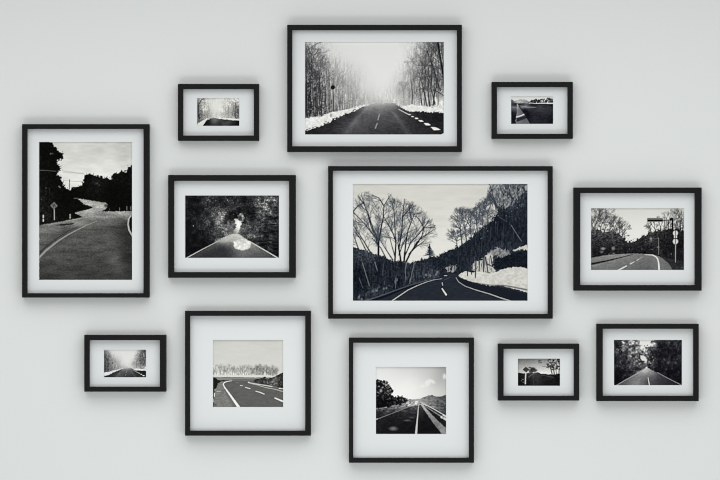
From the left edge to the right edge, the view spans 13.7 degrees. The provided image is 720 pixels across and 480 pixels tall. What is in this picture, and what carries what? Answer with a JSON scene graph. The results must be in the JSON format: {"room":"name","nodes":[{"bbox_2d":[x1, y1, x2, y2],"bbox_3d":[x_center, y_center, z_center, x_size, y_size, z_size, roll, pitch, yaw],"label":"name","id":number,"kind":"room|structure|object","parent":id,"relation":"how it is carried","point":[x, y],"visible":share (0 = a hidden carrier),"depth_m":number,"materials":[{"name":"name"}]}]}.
{"room":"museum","nodes":[
{"label":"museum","id":0,"kind":"room"},
{"bbox_2d":[0,0,719,479],"bbox_3d":[0.000,0.000,12.060,9.000,3.200,0.120,0,0,0],"label":"wall","id":1,"kind":"structure","parent":0,"point":[644,75],"depth_m":12.00,"materials":[{"name":"paint"}]},
{"bbox_2d":[22,124,149,297],"bbox_3d":[-1.093,-0.116,11.975,0.506,0.691,0.050,0,0,0],"label":"picture frame","id":2,"kind":"object","parent":1,"relation":"attached to","point":[86,187],"visible":1,"depth_m":11.98,"materials":[{"name":"black stained wood"},{"name":"paper"}]},
{"bbox_2d":[39,142,131,279],"bbox_3d":[-1.096,-0.116,11.984,0.372,0.551,0.001,0,0,0],"label":"print","id":3,"kind":"object","parent":2,"relation":"attached to","point":[85,188],"depth_m":11.98},
{"bbox_2d":[84,335,166,391],"bbox_3d":[-0.936,0.491,11.975,0.325,0.226,0.050,0,0,0],"label":"picture frame","id":4,"kind":"object","parent":1,"relation":"attached to","point":[112,363],"visible":1,"depth_m":11.98,"materials":[{"name":"black stained wood"},{"name":"paper"}]},
{"bbox_2d":[104,350,145,376],"bbox_3d":[-0.938,0.493,11.984,0.169,0.111,0.001,0,0,0],"label":"print","id":5,"kind":"object","parent":4,"relation":"attached to","point":[117,363],"depth_m":11.98},
{"bbox_2d":[178,84,258,140],"bbox_3d":[-0.564,-0.509,11.975,0.323,0.226,0.050,0,0,0],"label":"picture frame","id":6,"kind":"object","parent":1,"relation":"attached to","point":[206,112],"visible":1,"depth_m":11.98,"materials":[{"name":"black stained wood"},{"name":"paper"}]},
{"bbox_2d":[197,98,238,125],"bbox_3d":[-0.566,-0.511,11.984,0.169,0.111,0.001,0,0,0],"label":"print","id":7,"kind":"object","parent":6,"relation":"attached to","point":[210,111],"depth_m":11.98},
{"bbox_2d":[168,175,295,277],"bbox_3d":[-0.510,-0.054,11.975,0.508,0.410,0.050,0,0,0],"label":"picture frame","id":8,"kind":"object","parent":1,"relation":"attached to","point":[220,226],"visible":1,"depth_m":11.98,"materials":[{"name":"black stained wood"},{"name":"paper"}]},
{"bbox_2d":[185,196,278,257],"bbox_3d":[-0.511,-0.053,11.984,0.375,0.250,0.001,0,0,0],"label":"print","id":9,"kind":"object","parent":8,"relation":"attached to","point":[215,226],"depth_m":11.98},
{"bbox_2d":[185,311,310,435],"bbox_3d":[-0.447,0.531,11.975,0.501,0.497,0.050,0,0,0],"label":"picture frame","id":10,"kind":"object","parent":1,"relation":"attached to","point":[248,373],"visible":1,"depth_m":11.98,"materials":[{"name":"black stained wood"},{"name":"paper"}]},
{"bbox_2d":[213,340,282,406],"bbox_3d":[-0.447,0.533,11.984,0.281,0.269,0.001,0,0,0],"label":"print","id":11,"kind":"object","parent":10,"relation":"attached to","point":[246,373],"depth_m":11.98},
{"bbox_2d":[287,25,461,151],"bbox_3d":[0.058,-0.604,11.975,0.696,0.506,0.050,0,0,0],"label":"picture frame","id":12,"kind":"object","parent":1,"relation":"attached to","point":[351,88],"visible":1,"depth_m":11.98,"materials":[{"name":"black stained wood"},{"name":"paper"}]},
{"bbox_2d":[305,42,443,133],"bbox_3d":[0.058,-0.606,11.984,0.555,0.370,0.001,0,0,0],"label":"print","id":13,"kind":"object","parent":12,"relation":"attached to","point":[351,87],"depth_m":11.98},
{"bbox_2d":[349,337,473,462],"bbox_3d":[0.205,0.639,11.975,0.498,0.498,0.050,0,0,0],"label":"picture frame","id":14,"kind":"object","parent":1,"relation":"attached to","point":[411,399],"visible":1,"depth_m":11.98,"materials":[{"name":"black stained wood"},{"name":"photographic paper"},{"name":"white mat board"}]},
{"bbox_2d":[376,367,445,433],"bbox_3d":[0.204,0.641,11.984,0.281,0.269,0.001,0,0,0],"label":"print","id":15,"kind":"object","parent":14,"relation":"attached to","point":[409,400],"depth_m":11.98},
{"bbox_2d":[328,166,552,318],"bbox_3d":[0.321,0.010,11.975,0.895,0.608,0.050,0,0,0],"label":"picture frame","id":16,"kind":"object","parent":1,"relation":"attached to","point":[405,242],"visible":1,"depth_m":11.98,"materials":[{"name":"black stained wood"},{"name":"photographic paper"},{"name":"white mat board"}]},
{"bbox_2d":[353,184,526,300],"bbox_3d":[0.320,0.009,11.984,0.698,0.467,0.001,0,0,0],"label":"print","id":17,"kind":"object","parent":16,"relation":"attached to","point":[412,242],"depth_m":11.98},
{"bbox_2d":[491,82,572,138],"bbox_3d":[0.687,-0.517,11.975,0.323,0.226,0.050,0,0,0],"label":"picture frame","id":18,"kind":"object","parent":1,"relation":"attached to","point":[519,110],"visible":1,"depth_m":11.98,"materials":[{"name":"black stained wood"},{"name":"photographic paper"},{"name":"white mat board"}]},
{"bbox_2d":[511,96,552,123],"bbox_3d":[0.687,-0.519,11.984,0.169,0.111,0.001,0,0,0],"label":"print","id":19,"kind":"object","parent":18,"relation":"attached to","point":[524,109],"depth_m":11.98},
{"bbox_2d":[498,343,578,400],"bbox_3d":[0.712,0.527,11.975,0.323,0.226,0.050,0,0,0],"label":"picture frame","id":20,"kind":"object","parent":1,"relation":"attached to","point":[526,371],"visible":1,"depth_m":11.98,"materials":[{"name":"black stained wood"},{"name":"photographic paper"},{"name":"white mat board"}]},
{"bbox_2d":[518,359,559,385],"bbox_3d":[0.715,0.528,11.984,0.169,0.109,0.001,0,0,0],"label":"print","id":21,"kind":"object","parent":20,"relation":"attached to","point":[531,372],"depth_m":11.98},
{"bbox_2d":[573,188,701,290],"bbox_3d":[1.107,-0.004,11.975,0.509,0.411,0.050,0,0,0],"label":"picture frame","id":22,"kind":"object","parent":1,"relation":"attached to","point":[625,239],"visible":1,"depth_m":11.98,"materials":[{"name":"black stained wood"},{"name":"photographic paper"},{"name":"white mat board"}]},
{"bbox_2d":[591,208,683,269],"bbox_3d":[1.108,-0.004,11.984,0.372,0.247,0.001,0,0,0],"label":"print","id":23,"kind":"object","parent":22,"relation":"attached to","point":[621,238],"depth_m":11.98},
{"bbox_2d":[596,324,698,400],"bbox_3d":[1.147,0.488,11.975,0.406,0.307,0.050,0,0,0],"label":"picture frame","id":24,"kind":"object","parent":1,"relation":"attached to","point":[635,362],"visible":1,"depth_m":11.98,"materials":[{"name":"black stained wood"},{"name":"photographic paper"},{"name":"white mat board"}]},
{"bbox_2d":[614,340,681,384],"bbox_3d":[1.150,0.489,11.984,0.272,0.182,0.001,0,0,0],"label":"print","id":25,"kind":"object","parent":24,"relation":"attached to","point":[636,362],"depth_m":11.98}
]}

